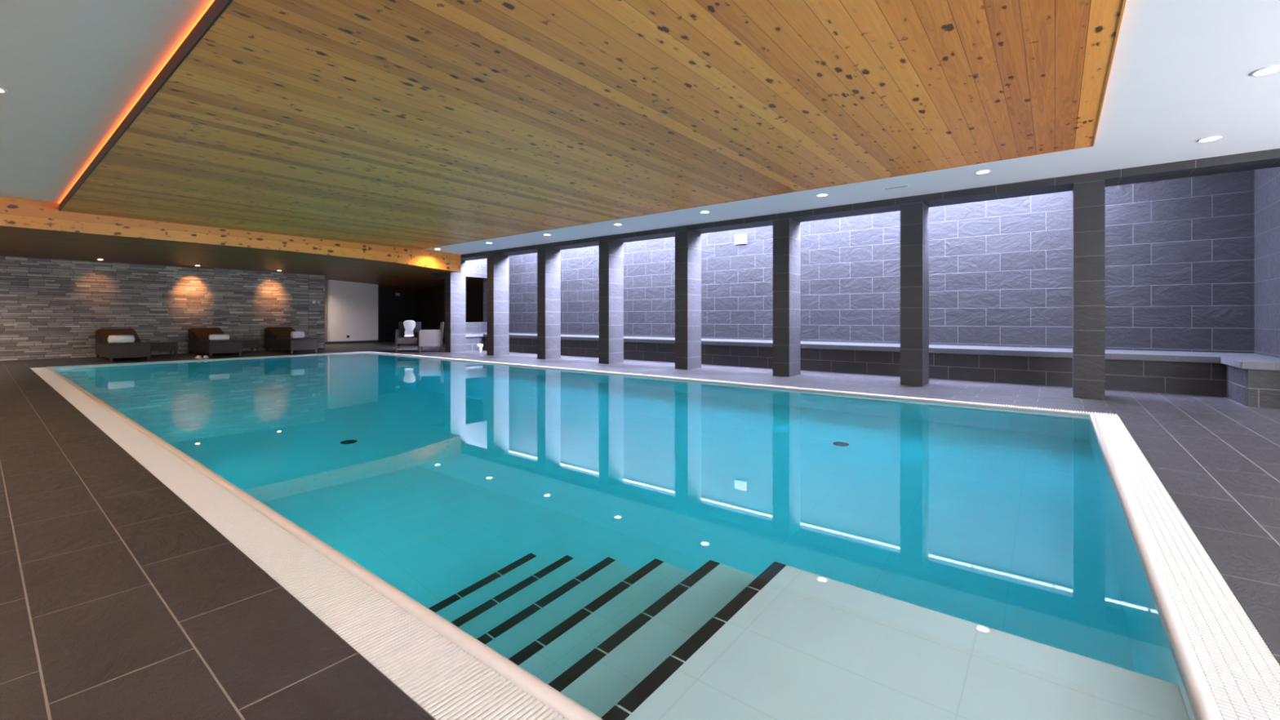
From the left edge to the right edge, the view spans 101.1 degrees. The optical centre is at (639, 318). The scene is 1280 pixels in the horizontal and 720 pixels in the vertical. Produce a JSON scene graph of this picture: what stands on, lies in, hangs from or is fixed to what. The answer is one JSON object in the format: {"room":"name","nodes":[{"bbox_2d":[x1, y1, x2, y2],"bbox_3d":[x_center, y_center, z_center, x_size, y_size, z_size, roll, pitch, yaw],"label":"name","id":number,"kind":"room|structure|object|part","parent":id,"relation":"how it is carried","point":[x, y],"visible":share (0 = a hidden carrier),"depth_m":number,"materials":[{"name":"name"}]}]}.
{"room":"spa","nodes":[
{"label":"spa","id":0,"kind":"room"},
{"bbox_2d":[0,255,324,360],"bbox_3d":[-13.059,-0.220,13.720,0.300,2.360,8.780,0,0,38],"label":"wall","id":1,"kind":"structure","parent":0,"point":[50,308],"depth_m":13.59,"materials":[{"name":"stone"}]},
{"bbox_2d":[0,226,483,290],"bbox_3d":[-10.395,-1.570,14.880,10.050,0.740,13.900,0,0,38],"label":"ceiling","id":2,"kind":"structure","parent":0,"point":[17,242],"depth_m":11.95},
{"bbox_2d":[324,280,327,342],"bbox_3d":[-11.196,-0.340,18.345,2.500,2.600,1.350,0,0,38],"label":"wall","id":3,"kind":"structure","parent":0,"point":[326,281],"depth_m":19.45,"materials":[{"name":"grey paint"}]},
{"bbox_2d":[327,280,377,342],"bbox_3d":[-11.052,-0.385,20.224,0.400,2.510,1.780,0,0,38],"label":"wall panel","id":4,"kind":"object","parent":3,"relation":"attached to","point":[352,307],"visible":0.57,"depth_m":20.03,"materials":[{"name":"paint"}]},
{"bbox_2d":[324,340,378,344],"bbox_3d":[-11.400,0.915,19.766,0.420,0.090,2.930,0,0,38],"label":"baseboard","id":5,"kind":"structure","parent":4,"relation":"attached to","point":[356,341],"depth_m":19.97,"materials":[{"name":"black plastic"}]},
{"bbox_2d":[377,272,483,341],"bbox_3d":[-7.749,-0.340,19.253,8.990,2.600,4.155,0,0,38],"label":"wall","id":6,"kind":"structure","parent":0,"point":[426,307],"depth_m":22.39,"materials":[{"name":"black paint"}]},
{"bbox_2d":[465,258,487,333],"bbox_3d":[-4.556,-0.790,16.931,0.280,3.500,3.450,0,0,38],"label":"wall","id":7,"kind":"structure","parent":0,"point":[476,268],"depth_m":16.22,"materials":[{"name":"stone"}]},
{"bbox_2d":[0,340,1279,719],"bbox_3d":[-3.700,1.020,9.602,26.900,0.120,13.900,0,0,38],"label":"floor","id":8,"kind":"structure","parent":0,"point":[119,600],"depth_m":2.11,"materials":[{"name":"tile"}]},
{"bbox_2d":[95,328,151,362],"bbox_3d":[-12.138,0.612,12.345,2.050,0.697,0.680,0,0,38],"label":"sun lounger","id":9,"kind":"object","parent":8,"relation":"on","point":[138,348],"visible":0.95,"depth_m":11.88,"materials":[{"name":"brown wicker"}]},
{"bbox_3d":[-12.590,0.445,12.701,0.900,0.290,0.680,0,0,38],"label":"backrest","id":10,"kind":"part","parent":9,"relation":"part of","materials":[{"name":"black wicker"}]},
{"bbox_2d":[97,328,139,341],"bbox_3d":[-12.543,0.403,12.664,0.820,0.279,0.620,0,0,38],"label":"cushion","id":11,"kind":"object","parent":9,"relation":"on","point":[103,334],"depth_m":12.68,"materials":[{"name":"brown fabric"}]},
{"bbox_2d":[107,334,134,342],"bbox_3d":[-11.570,0.468,11.745,0.202,0.173,0.420,0,0,30],"label":"rolled towel","id":12,"kind":"object","parent":9,"relation":"on","point":[128,338],"visible":1,"depth_m":11.69,"materials":[{"name":"white fabric"}]},
{"bbox_3d":[-11.828,0.573,12.100,1.240,0.035,0.640,0,0,38],"label":"mattress","id":13,"kind":"part","parent":9,"relation":"part of","materials":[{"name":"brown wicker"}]},
{"bbox_2d":[148,342,177,355],"bbox_3d":[-12.086,0.787,13.259,0.580,0.345,0.580,0,0,38],"label":"side table","id":14,"kind":"object","parent":8,"relation":"on","point":[155,346],"visible":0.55,"depth_m":13.14,"materials":[{"name":"brown wicker"}]},
{"bbox_2d":[187,327,242,356],"bbox_3d":[-11.166,0.612,13.820,2.050,0.697,0.680,0,0,38],"label":"sun lounger","id":15,"kind":"object","parent":8,"relation":"on","point":[198,340],"visible":0.81,"depth_m":13.42,"materials":[{"name":"black wicker"}]},
{"bbox_3d":[-11.618,0.445,14.176,0.900,0.290,0.680,0,0,38],"label":"backrest","id":16,"kind":"part","parent":15,"relation":"part of","materials":[{"name":"black wicker"}]},
{"bbox_2d":[190,327,224,338],"bbox_3d":[-11.571,0.403,14.139,0.820,0.279,0.620,0,0,38],"label":"cushion","id":17,"kind":"object","parent":15,"relation":"on","point":[202,332],"depth_m":14.09,"materials":[{"name":"brown fabric"}]},
{"bbox_2d":[208,333,229,340],"bbox_3d":[-10.563,0.480,13.217,0.181,0.148,0.400,0,0,42],"label":"rolled towel","id":18,"kind":"object","parent":15,"relation":"on","point":[220,336],"visible":1,"depth_m":13.16,"materials":[{"name":"white fabric"}]},
{"bbox_3d":[-10.856,0.573,13.575,1.240,0.035,0.640,0,0,38],"label":"mattress","id":19,"kind":"part","parent":15,"relation":"part of","materials":[{"name":"grey fabric"}]},
{"bbox_2d":[234,339,259,353],"bbox_3d":[-11.003,0.787,14.633,0.580,0.345,0.580,0,0,38],"label":"side table","id":20,"kind":"object","parent":8,"relation":"on","point":[251,344],"visible":0.52,"depth_m":14.56,"materials":[{"name":"brown wicker"}]},
{"bbox_2d":[264,326,318,353],"bbox_3d":[-10.023,0.612,15.109,2.050,0.697,0.680,0,0,38],"label":"sun lounger","id":21,"kind":"object","parent":8,"relation":"on","point":[278,337],"visible":0.84,"depth_m":14.73,"materials":[{"name":"black wicker"}]},
{"bbox_3d":[-10.475,0.445,15.465,0.900,0.290,0.680,0,0,38],"label":"backrest","id":22,"kind":"part","parent":21,"relation":"part of","materials":[{"name":"black wicker"}]},
{"bbox_2d":[266,326,295,337],"bbox_3d":[-10.428,0.403,15.428,0.820,0.279,0.620,0,0,38],"label":"cushion","id":23,"kind":"object","parent":21,"relation":"on","point":[278,331],"depth_m":15.32,"materials":[{"name":"brown fabric"}]},
{"bbox_3d":[-9.713,0.573,14.864,1.240,0.035,0.640,0,0,38],"label":"mattress","id":24,"kind":"part","parent":21,"relation":"part of","materials":[{"name":"grey fabric"}]},
{"bbox_2d":[290,331,304,337],"bbox_3d":[-9.450,0.460,14.530,0.233,0.189,0.290,0,0,35],"label":"rolled towel","id":25,"kind":"object","parent":21,"relation":"on","point":[293,334],"visible":0.98,"depth_m":14.45,"materials":[{"name":"white fabric"}]},
{"bbox_2d":[395,321,421,351],"bbox_3d":[-6.683,0.536,15.219,0.640,0.848,0.629,0,0,-17],"label":"armchair","id":26,"kind":"object","parent":8,"relation":"on","point":[400,339],"visible":0.77,"depth_m":15.00,"materials":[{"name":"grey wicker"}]},
{"bbox_3d":[-6.954,0.565,15.112,0.060,0.470,0.580,0,0,-17],"label":"armrest","id":27,"kind":"part","parent":26,"relation":"part of","materials":[{"name":"black wicker"}]},
{"bbox_3d":[-6.664,0.650,15.157,0.520,0.180,0.500,0,0,-17],"label":"seat","id":28,"kind":"part","parent":26,"relation":"part of","materials":[{"name":"grey fabric"}]},
{"bbox_2d":[403,320,415,337],"bbox_3d":[-6.661,0.297,15.155,0.331,0.472,0.492,0,0,-17],"label":"bathrobe","id":29,"kind":"object","parent":26,"relation":"on","point":[409,325],"visible":1,"depth_m":15.29,"materials":[{"name":"white fabric"}]},
{"bbox_3d":[-6.754,0.436,15.454,0.600,0.648,0.137,0,0,-17],"label":"backrest","id":30,"kind":"part","parent":26,"relation":"part of","materials":[{"name":"black wicker"}]},
{"bbox_3d":[-6.398,0.565,15.279,0.060,0.470,0.580,0,0,-17],"label":"armrest","id":31,"kind":"part","parent":26,"relation":"part of","materials":[{"name":"black wicker"}]},
{"bbox_2d":[418,321,444,352],"bbox_3d":[-5.941,0.536,15.023,0.629,0.848,0.640,0,0,-18],"label":"armchair","id":32,"kind":"object","parent":8,"relation":"on","point":[427,338],"visible":1,"depth_m":14.73,"materials":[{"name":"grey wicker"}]},
{"bbox_3d":[-5.876,0.565,14.740,0.580,0.470,0.060,0,0,-18],"label":"armrest","id":33,"kind":"part","parent":32,"relation":"part of","materials":[{"name":"fabric"}]},
{"bbox_3d":[-5.707,0.436,15.098,0.137,0.648,0.600,0,0,-18],"label":"backrest","id":34,"kind":"part","parent":32,"relation":"part of","materials":[{"name":"fabric"}]},
{"bbox_2d":[444,260,465,352],"bbox_3d":[-5.242,-0.338,14.943,0.285,2.595,0.480,0,0,38],"label":"column","id":35,"kind":"structure","parent":8,"relation":"on","point":[455,282],"depth_m":14.80,"materials":[{"name":"tile"}]},
{"bbox_2d":[476,344,483,351],"bbox_3d":[-4.545,0.850,14.942,0.164,0.220,0.164,0,0,38],"label":"waste bin","id":36,"kind":"object","parent":8,"relation":"on","point":[479,346],"visible":0.98,"depth_m":14.89,"materials":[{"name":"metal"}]},
{"bbox_2d":[487,253,509,355],"bbox_3d":[-3.702,-0.338,13.730,0.285,2.595,0.480,0,0,38],"label":"column","id":37,"kind":"structure","parent":8,"relation":"on","point":[498,265],"depth_m":13.59,"materials":[{"name":"tile"}]},
{"bbox_2d":[537,248,560,359],"bbox_3d":[-2.165,-0.338,12.518,0.285,2.595,0.480,0,0,38],"label":"column","id":38,"kind":"structure","parent":8,"relation":"on","point":[548,260],"depth_m":12.37,"materials":[{"name":"tile"}]},
{"bbox_2d":[599,240,623,364],"bbox_3d":[-0.616,-0.338,11.297,0.285,2.595,0.480,0,0,38],"label":"column","id":39,"kind":"structure","parent":8,"relation":"on","point":[611,252],"depth_m":11.15,"materials":[{"name":"tile"}]},
{"bbox_2d":[31,351,1279,719],"bbox_3d":[-3.487,1.658,7.707,16.000,1.424,6.413,0,0,38],"label":"swimming pool","id":40,"kind":"object","parent":8,"relation":"in","point":[1203,704],"depth_m":1.80,"materials":[{"name":"white tile"}]},
{"bbox_2d":[51,352,1196,719],"bbox_3d":[-3.511,1.603,7.734,15.650,1.255,5.960,0,0,38],"label":"pool water","id":41,"kind":"object","parent":40,"relation":"in","point":[641,548],"visible":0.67,"depth_m":2.50,"materials":[{"name":"teal liquid"}]},
{"bbox_3d":[-3.483,0.996,7.704,15.990,0.069,6.413,0,0,38],"label":"overflow grate","id":42,"kind":"part","parent":40,"relation":"part of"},
{"bbox_2d":[675,230,701,369],"bbox_3d":[0.923,-0.338,10.083,0.285,2.595,0.480,0,0,38],"label":"column","id":43,"kind":"structure","parent":8,"relation":"on","point":[687,243],"depth_m":9.92,"materials":[{"name":"tile"}]},
{"bbox_2d":[773,217,800,377],"bbox_3d":[2.471,-0.338,8.863,0.285,2.595,0.480,0,0,38],"label":"column","id":44,"kind":"structure","parent":8,"relation":"on","point":[787,231],"depth_m":8.70,"materials":[{"name":"tile"}]},
{"bbox_2d":[465,333,1279,409],"bbox_3d":[1.232,0.716,11.126,16.000,0.488,2.100,0,0,38],"label":"bench","id":45,"kind":"object","parent":8,"relation":"on","point":[1248,380],"visible":0.73,"depth_m":7.82,"materials":[{"name":"stone"}]},
{"bbox_2d":[900,201,928,386],"bbox_3d":[3.998,-0.338,7.659,0.285,2.595,0.480,0,0,38],"label":"column","id":46,"kind":"structure","parent":8,"relation":"on","point":[914,216],"depth_m":7.48,"materials":[{"name":"tile"}]},
{"bbox_2d":[1072,178,1105,399],"bbox_3d":[5.507,-0.338,6.470,0.285,2.595,0.480,0,0,38],"label":"column","id":47,"kind":"structure","parent":8,"relation":"on","point":[1088,197],"depth_m":6.28,"materials":[{"name":"tile"}]},
{"bbox_2d":[0,0,1279,254],"bbox_3d":[-1.195,-1.835,4.985,17.750,0.210,10.150,0,0,38],"label":"ceiling","id":48,"kind":"structure","parent":0,"point":[71,71],"depth_m":4.22,"materials":[{"name":"white paint"}]},
{"bbox_2d":[0,88,8,93],"bbox_3d":[-5.121,-1.813,4.165,0.154,0.012,0.154,0,0,38],"label":"recessed light","id":49,"kind":"object","parent":48,"relation":"in","point":[2,91],"visible":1,"depth_m":4.20,"materials":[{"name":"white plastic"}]},
{"bbox_2d":[0,195,461,272],"bbox_3d":[-7.688,-1.544,10.232,0.340,0.592,9.949,0,0,36],"label":"beam","id":50,"kind":"structure","parent":48,"relation":"attached to","point":[14,211],"depth_m":9.62,"materials":[{"name":"brown wood"}]},
{"bbox_2d":[61,0,1123,249],"bbox_3d":[-2.387,-1.735,6.757,12.685,0.090,5.943,0,0,38],"label":"ceiling panel","id":51,"kind":"object","parent":48,"relation":"attached to","point":[409,124],"visible":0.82,"depth_m":4.14,"materials":[{"name":"brown wood"}]},
{"bbox_2d":[58,0,233,211],"bbox_3d":[-4.211,-1.738,4.403,12.635,0.105,0.012,0,0,38],"label":"trim","id":52,"kind":"structure","parent":51,"relation":"attached to","point":[216,9],"depth_m":3.82,"materials":[{"name":"brown wood"}]},
{"bbox_2d":[58,0,214,204],"bbox_3d":[-4.223,-1.800,4.412,12.565,0.016,0.010,0,0,38],"label":"led strip","id":53,"kind":"object","parent":52,"relation":"attached to","point":[212,1],"visible":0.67,"depth_m":3.96,"materials":[{"name":"orange plastic"}]},
{"bbox_2d":[418,0,1126,249],"bbox_3d":[-2.363,-1.708,6.737,12.647,0.045,5.965,0,0,38],"label":"trim","id":54,"kind":"structure","parent":51,"relation":"attached to","point":[1124,1],"depth_m":5.23,"materials":[{"name":"white paint"}]},
{"bbox_2d":[699,210,710,213],"bbox_3d":[1.057,-1.728,8.577,0.168,0.012,0.168,0,0,38],"label":"recessed light","id":55,"kind":"object","parent":48,"relation":"in","point":[703,211],"visible":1,"depth_m":8.55,"materials":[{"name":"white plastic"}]},
{"bbox_2d":[816,193,828,196],"bbox_3d":[2.563,-1.728,7.402,0.168,0.012,0.168,0,0,38],"label":"recessed light","id":56,"kind":"object","parent":48,"relation":"in","point":[820,194],"visible":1,"depth_m":7.40,"materials":[{"name":"white plastic"}]},
{"bbox_2d":[882,184,909,189],"bbox_3d":[3.378,-1.726,6.951,0.320,0.008,0.060,0,0,38],"label":"ceiling vent","id":57,"kind":"object","parent":48,"relation":"in","point":[908,184],"visible":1,"depth_m":6.93,"materials":[{"name":"white plastic"}]},
{"bbox_2d":[974,169,991,173],"bbox_3d":[4.055,-1.728,6.226,0.168,0.012,0.168,0,0,38],"label":"recessed light","id":58,"kind":"object","parent":48,"relation":"in","point":[983,171],"visible":1,"depth_m":6.21,"materials":[{"name":"white plastic"}]},
{"bbox_2d":[1196,136,1222,142],"bbox_3d":[5.500,-1.728,5.087,0.168,0.012,0.168,0,0,38],"label":"recessed light","id":59,"kind":"object","parent":48,"relation":"in","point":[1211,138],"visible":1,"depth_m":5.08,"materials":[{"name":"white plastic"}]},
{"bbox_3d":[5.500,-1.728,5.087,0.120,0.004,0.120,0,0,38],"label":"lamp glass","id":60,"kind":"part","parent":59,"relation":"part of","materials":[{"name":"white glass"}]},
{"bbox_2d":[1250,64,1279,76],"bbox_3d":[4.386,-1.728,3.673,0.168,0.012,0.168,0,0,38],"label":"recessed light","id":61,"kind":"object","parent":48,"relation":"in","point":[1273,68],"visible":1,"depth_m":3.68,"materials":[{"name":"white plastic"}]},
{"bbox_3d":[4.386,-1.728,3.673,0.120,0.004,0.120,0,0,38],"label":"lamp glass","id":62,"kind":"part","parent":61,"relation":"part of","materials":[{"name":"white glass"}]},
{"bbox_2d":[461,148,1279,261],"bbox_3d":[0.613,-1.692,10.340,16.000,0.115,0.500,0,0,38],"label":"beam","id":63,"kind":"structure","parent":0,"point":[1269,158],"depth_m":7.13,"materials":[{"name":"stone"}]},
{"bbox_2d":[509,169,1253,353],"bbox_3d":[1.834,-0.790,12.115,16.280,3.500,0.200,0,0,38],"label":"wall","id":64,"kind":"structure","parent":0,"point":[1180,252],"depth_m":8.86,"materials":[{"name":"stone"}]},
{"bbox_2d":[734,234,746,244],"bbox_3d":[2.226,-1.740,11.643,0.280,0.200,0.056,0,0,38],"label":"sign box","id":65,"kind":"object","parent":64,"relation":"attached to","point":[739,239],"visible":1,"depth_m":11.61,"materials":[{"name":"white plastic"}]},
{"bbox_2d":[1253,166,1279,358],"bbox_3d":[7.613,-0.790,6.095,0.250,3.500,2.500,0,0,38],"label":"wall","id":66,"kind":"structure","parent":0,"point":[1266,180],"depth_m":6.57,"materials":[{"name":"stone"}]}
]}

